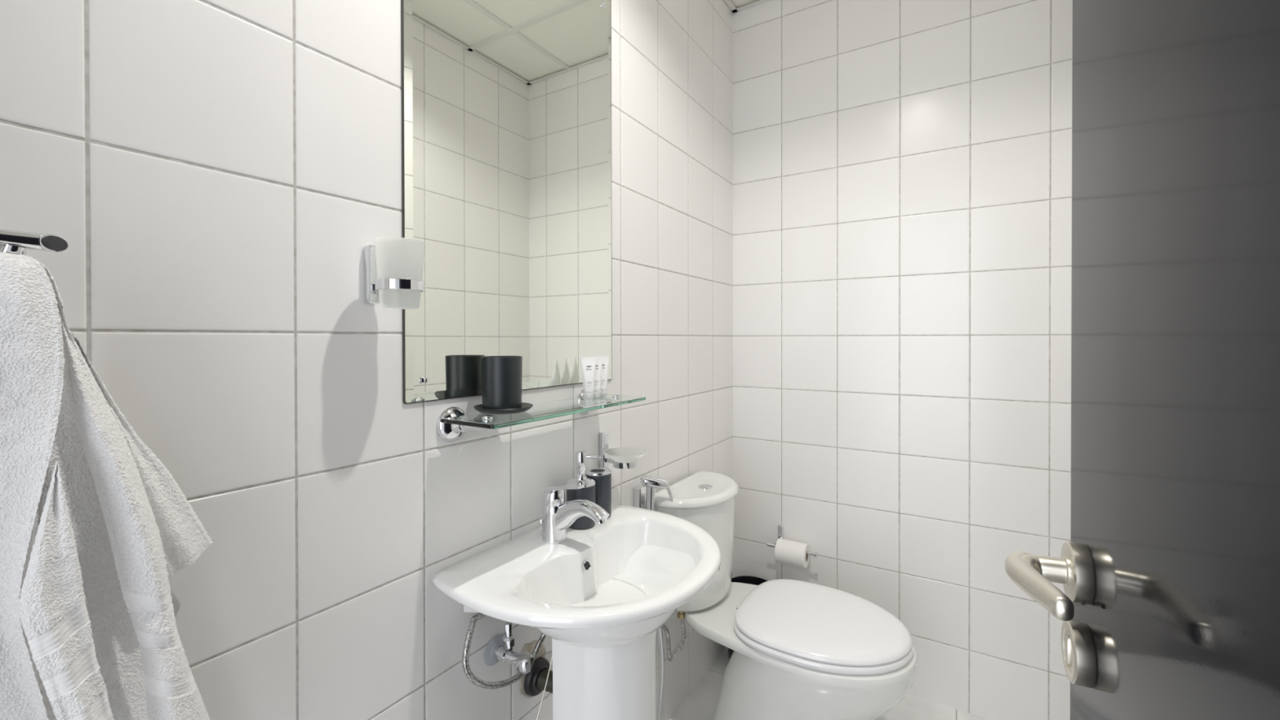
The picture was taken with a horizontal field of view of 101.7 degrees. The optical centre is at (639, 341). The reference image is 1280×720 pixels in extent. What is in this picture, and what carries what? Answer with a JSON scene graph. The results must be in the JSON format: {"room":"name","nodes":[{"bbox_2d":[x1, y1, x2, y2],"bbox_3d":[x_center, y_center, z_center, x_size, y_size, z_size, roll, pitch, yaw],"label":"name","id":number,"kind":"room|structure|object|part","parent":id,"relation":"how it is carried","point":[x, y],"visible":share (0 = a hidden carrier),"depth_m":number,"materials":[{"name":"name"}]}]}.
{"room":"bathroom","nodes":[
{"label":"bathroom","id":0,"kind":"room"},
{"bbox_2d":[0,0,733,719],"bbox_3d":[-0.174,-0.066,1.200,0.002,2.508,2.056,0,0,32],"label":"wall","id":1,"kind":"structure","parent":0,"point":[216,177],"depth_m":0.74,"materials":[{"name":"tile"}]},
{"bbox_2d":[0,228,67,255],"bbox_3d":[-0.622,-0.072,0.407,0.078,0.051,0.232,0,0,32],"label":"towel rail","id":2,"kind":"object","parent":1,"relation":"attached to","point":[13,242],"visible":0.7,"depth_m":0.46,"materials":[{"name":"silver metal"}]},
{"bbox_3d":[-0.584,-0.068,0.469,0.078,0.042,0.026,0,0,25],"label":"wall arm","id":3,"kind":"part","parent":2,"relation":"part of","materials":[{"name":"silver metal"}]},
{"bbox_2d":[0,252,212,719],"bbox_3d":[-0.521,0.226,0.515,0.106,0.610,0.207,0,0,32],"label":"bath towel","id":4,"kind":"object","parent":2,"relation":"hanging from","point":[110,524],"visible":1,"depth_m":0.48,"materials":[{"name":"white fabric"}]},
{"bbox_2d":[364,244,424,303],"bbox_3d":[-0.371,-0.102,0.783,0.104,0.089,0.067,0,0,32],"label":"holder","id":5,"kind":"object","parent":1,"relation":"attached to","point":[372,285],"visible":0.9,"depth_m":0.79,"materials":[{"name":"silver metal"}]},
{"bbox_3d":[-0.412,-0.102,0.801,0.016,0.089,0.019,0,0,32],"label":"plate","id":6,"kind":"part","parent":5,"relation":"part of","materials":[{"name":"silver metal"}]},
{"bbox_3d":[-0.368,-0.082,0.781,0.096,0.015,0.067,0,0,32],"label":"ring arm","id":7,"kind":"part","parent":5,"relation":"part of","materials":[{"name":"silver metal"}]},
{"bbox_2d":[374,236,424,309],"bbox_3d":[-0.356,-0.099,0.773,0.068,0.100,0.068,0,0,32],"label":"tumbler","id":8,"kind":"object","parent":5,"relation":"in","point":[396,257],"visible":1,"depth_m":0.75,"materials":[{"name":"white glass"}]},
{"bbox_2d":[401,0,612,404],"bbox_3d":[-0.228,-0.391,1.099,0.010,0.986,0.591,0,0,32],"label":"wall mirror","id":9,"kind":"object","parent":1,"relation":"attached to","point":[506,104],"visible":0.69,"depth_m":1.04,"materials":[{"name":"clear mirror"}]},
{"bbox_2d":[484,622,534,674],"bbox_3d":[-0.247,0.589,0.999,0.088,0.088,0.056,0,0,32],"label":"angle valve","id":10,"kind":"object","parent":1,"relation":"attached to","point":[500,647],"visible":1,"depth_m":1.00,"materials":[{"name":"silver metal"}]},
{"bbox_3d":[-0.218,0.609,0.988,0.028,0.035,0.035,0,0,32],"label":"valve handle","id":11,"kind":"part","parent":10,"relation":"part of","materials":[{"name":"silver metal"}]},
{"bbox_2d":[510,650,552,719],"bbox_3d":[-0.193,0.666,0.969,0.016,0.201,0.116,0,0,32],"label":"rod","id":12,"kind":"object","parent":10,"relation":"attached to","point":[550,651],"visible":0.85,"depth_m":0.98,"materials":[{"name":"silver metal"}]},
{"bbox_2d":[517,640,546,698],"bbox_3d":[-0.230,0.697,1.110,0.001,0.125,0.086,0,0,32],"label":"mortar patch","id":13,"kind":"object","parent":1,"relation":"attached to","point":[529,648],"visible":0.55,"depth_m":1.10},
{"bbox_2d":[524,657,552,696],"bbox_3d":[-0.150,0.629,1.074,0.174,0.246,0.081,0,0,32],"label":"drain pipe","id":14,"kind":"object","parent":1,"relation":"attached to","point":[535,682],"visible":0.28,"depth_m":1.09,"materials":[{"name":"black rubber"}]},
{"bbox_2d":[436,389,645,442],"bbox_3d":[-0.171,0.147,1.057,0.154,0.064,0.467,0,0,32],"label":"glass shelf","id":15,"kind":"object","parent":1,"relation":"attached to","point":[453,422],"visible":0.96,"depth_m":0.93,"materials":[{"name":"clear glass"}]},
{"bbox_3d":[-0.280,0.148,0.899,0.087,0.021,0.021,0,0,32],"label":"arm","id":16,"kind":"part","parent":15,"relation":"part of","materials":[{"name":"silver metal"}]},
{"bbox_2d":[473,402,533,414],"bbox_3d":[-0.252,0.124,0.964,0.107,0.012,0.107,0,0,32],"label":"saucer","id":17,"kind":"object","parent":15,"relation":"on","point":[526,406],"visible":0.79,"depth_m":0.93,"materials":[{"name":"grey plastic"}]},
{"bbox_2d":[480,355,522,409],"bbox_3d":[-0.255,0.077,0.964,0.074,0.100,0.074,0,0,32],"label":"tumbler","id":18,"kind":"object","parent":17,"relation":"on","point":[501,375],"visible":0.87,"depth_m":0.93,"materials":[{"name":"grey plastic"}]},
{"bbox_3d":[-0.161,0.134,1.050,0.129,0.006,0.467,0,0,32],"label":"glass pane","id":19,"kind":"part","parent":15,"relation":"part of","materials":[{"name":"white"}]},
{"bbox_2d":[581,356,595,398],"bbox_3d":[-0.117,0.083,1.188,0.026,0.094,0.024,0,0,26],"label":"toiletry tube","id":20,"kind":"object","parent":15,"relation":"on","point":[588,363],"visible":1,"depth_m":1.18,"materials":[{"name":"white plastic"}]},
{"bbox_2d":[593,356,602,397],"bbox_3d":[-0.104,0.082,1.216,0.026,0.094,0.024,0,0,24],"label":"toiletry tube","id":21,"kind":"object","parent":15,"relation":"on","point":[597,393],"visible":0.57,"depth_m":1.21,"materials":[{"name":"white plastic"}]},
{"bbox_2d":[595,355,608,395],"bbox_3d":[-0.091,0.082,1.245,0.026,0.094,0.024,0,0,23],"label":"toiletry tube","id":22,"kind":"object","parent":15,"relation":"on","point":[605,358],"visible":0.61,"depth_m":1.24,"materials":[{"name":"white plastic"}]},
{"bbox_2d":[599,431,646,469],"bbox_3d":[-0.038,0.276,1.288,0.104,0.092,0.116,0,0,-24],"label":"soap dish","id":23,"kind":"object","parent":1,"relation":"attached to","point":[624,458],"visible":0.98,"depth_m":1.30,"materials":[{"name":"silver metal"}]},
{"bbox_3d":[-0.091,0.276,1.315,0.017,0.092,0.023,0,0,32],"label":"plate","id":24,"kind":"part","parent":23,"relation":"part of","materials":[{"name":"silver metal"}]},
{"bbox_3d":[-0.050,0.299,1.292,0.094,0.015,0.060,0,0,32],"label":"ring arm","id":25,"kind":"part","parent":23,"relation":"part of","materials":[{"name":"silver metal"}]},
{"bbox_3d":[-0.036,0.283,1.283,0.104,0.026,0.104,0,0,32],"label":"dish","id":26,"kind":"part","parent":23,"relation":"part of","materials":[{"name":"white glass"}]},
{"bbox_2d":[633,475,673,719],"bbox_3d":[0.038,0.771,1.450,0.109,0.808,0.054,0,0,-12],"label":"shower","id":27,"kind":"object","parent":1,"relation":"attached to","point":[651,482],"visible":0.57,"depth_m":1.44,"materials":[{"name":"silver metal"}]},
{"bbox_2d":[724,0,769,13],"bbox_3d":[0.295,-1.308,0.897,1.110,0.040,2.052,0,0,32],"label":"ceiling","id":28,"kind":"structure","parent":0,"point":[733,5],"depth_m":2.01,"materials":[{"name":"white paint"}]},
{"bbox_2d":[669,646,988,719],"bbox_3d":[-0.019,1.189,0.404,1.118,0.002,3.256,0,0,32],"label":"floor","id":29,"kind":"structure","parent":0,"point":[700,704],"depth_m":1.68,"materials":[{"name":"tile"}]},
{"bbox_2d":[432,503,720,719],"bbox_3d":[-0.060,0.792,0.992,0.411,0.786,0.516,0,0,32],"label":"basin","id":30,"kind":"object","parent":29,"relation":"on","point":[602,594],"visible":0.96,"depth_m":0.92,"materials":[{"name":"white ceramic"}]},
{"bbox_2d":[462,613,546,688],"bbox_3d":[-0.248,0.575,1.002,0.043,0.154,0.222,0,0,38],"label":"hose","id":31,"kind":"object","parent":30,"relation":"attached to","point":[470,676],"visible":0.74,"depth_m":0.94,"materials":[{"name":"metal"}]},
{"bbox_2d":[537,484,609,543],"bbox_3d":[-0.137,0.340,1.029,0.168,0.119,0.048,0,0,32],"label":"mixer tap","id":32,"kind":"object","parent":30,"relation":"on","point":[557,515],"visible":1,"depth_m":1.03,"materials":[{"name":"silver metal"}]},
{"bbox_3d":[-0.202,0.381,1.070,0.013,0.036,0.013,0,0,32],"label":"lift rod","id":33,"kind":"part","parent":32,"relation":"part of","materials":[{"name":"silver metal"}]},
{"bbox_3d":[-0.061,0.463,0.990,0.411,0.127,0.516,0,0,32],"label":"bowl","id":34,"kind":"part","parent":30,"relation":"part of","materials":[{"name":"white ceramic"}]},
{"bbox_2d":[566,450,600,528],"bbox_3d":[-0.128,0.318,1.134,0.065,0.160,0.064,0,0,-43],"label":"soap dispenser","id":35,"kind":"object","parent":30,"relation":"on","point":[588,492],"visible":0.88,"depth_m":1.12,"materials":[{"name":"grey plastic"}]},
{"bbox_2d":[566,484,595,528],"bbox_3d":[-0.128,0.354,1.134,0.063,0.089,0.063,0,0,32],"label":"bottle","id":36,"kind":"object","parent":35,"relation":"attached to","point":[588,492],"depth_m":1.11,"materials":[{"name":"grey plastic"}]},
{"bbox_2d":[585,466,611,517],"bbox_3d":[-0.097,0.346,1.191,0.064,0.104,0.064,0,0,32],"label":"pot","id":37,"kind":"object","parent":30,"relation":"on","point":[602,476],"visible":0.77,"depth_m":1.17,"materials":[{"name":"grey plastic"}]},
{"bbox_2d":[728,575,768,659],"bbox_3d":[0.405,1.038,1.912,0.184,0.280,0.184,0,0,32],"label":"waste bin","id":38,"kind":"object","parent":29,"relation":"on","point":[750,580],"visible":0.16,"depth_m":1.99,"materials":[{"name":"black plastic"}]},
{"bbox_2d":[653,471,917,719],"bbox_3d":[0.396,0.811,1.457,0.671,0.743,0.386,0,0,32],"label":"toilet","id":39,"kind":"object","parent":29,"relation":"on","point":[802,650],"visible":0.96,"depth_m":1.35,"materials":[{"name":"white ceramic"}]},
{"bbox_2d":[661,618,685,662],"bbox_3d":[0.081,0.841,1.507,0.103,0.136,0.056,0,0,32],"label":"hose","id":40,"kind":"object","parent":39,"relation":"hanging from","point":[670,659],"visible":0.84,"depth_m":1.49,"materials":[{"name":"metal"}]},
{"bbox_3d":[0.190,0.618,1.585,0.175,0.310,0.340,0,0,32],"label":"tank","id":41,"kind":"part","parent":39,"relation":"part of","materials":[{"name":"white ceramic"}]},
{"bbox_3d":[0.193,0.451,1.582,0.193,0.024,0.374,0,0,32],"label":"tank lid","id":42,"kind":"part","parent":39,"relation":"part of","materials":[{"name":"white ceramic"}]},
{"bbox_3d":[0.431,0.979,1.437,0.589,0.408,0.384,0,0,32],"label":"bowl","id":43,"kind":"part","parent":39,"relation":"part of","materials":[{"name":"white ceramic"}]},
{"bbox_3d":[0.488,0.742,1.399,0.430,0.025,0.379,0,0,32],"label":"lid","id":44,"kind":"part","parent":39,"relation":"part of","materials":[{"name":"white plastic"}]},
{"bbox_3d":[0.488,0.765,1.399,0.437,0.018,0.386,0,0,32],"label":"seat","id":45,"kind":"part","parent":39,"relation":"part of","materials":[{"name":"white plastic"}]},
{"bbox_2d":[1004,0,1279,719],"bbox_3d":[0.253,0.158,0.209,0.103,2.047,0.735,0,0,28],"label":"door","id":46,"kind":"structure","parent":29,"relation":"on","point":[1168,571],"depth_m":0.31,"materials":[{"name":"black"}]},
{"bbox_3d":[0.353,0.210,0.450,0.054,0.032,0.130,0,0,28],"label":"lever","id":47,"kind":"part","parent":46,"relation":"part of","materials":[{"name":"silver metal"}]},
{"bbox_2d":[733,0,1072,719],"bbox_3d":[0.840,-0.070,1.774,1.118,2.508,0.002,0,0,32],"label":"wall","id":48,"kind":"structure","parent":0,"point":[902,169],"depth_m":1.73,"materials":[{"name":"tile"}]},
{"bbox_2d":[766,524,817,557],"bbox_3d":[0.562,0.729,1.911,0.181,0.072,0.070,0,0,32],"label":"toilet roll holder","id":49,"kind":"object","parent":48,"relation":"attached to","point":[780,527],"visible":0.6,"depth_m":1.96,"materials":[{"name":"silver metal"}]},
{"bbox_3d":[0.530,0.728,1.966,0.020,0.072,0.010,0,0,32],"label":"plate","id":50,"kind":"part","parent":49,"relation":"part of","materials":[{"name":"silver metal"}]},
{"bbox_2d":[774,537,809,568],"bbox_3d":[0.551,0.766,1.887,0.106,0.084,0.084,0,0,32],"label":"toilet roll","id":51,"kind":"object","parent":49,"relation":"on","point":[787,552],"visible":0.96,"depth_m":1.86,"materials":[{"name":"white paper"}]}
]}

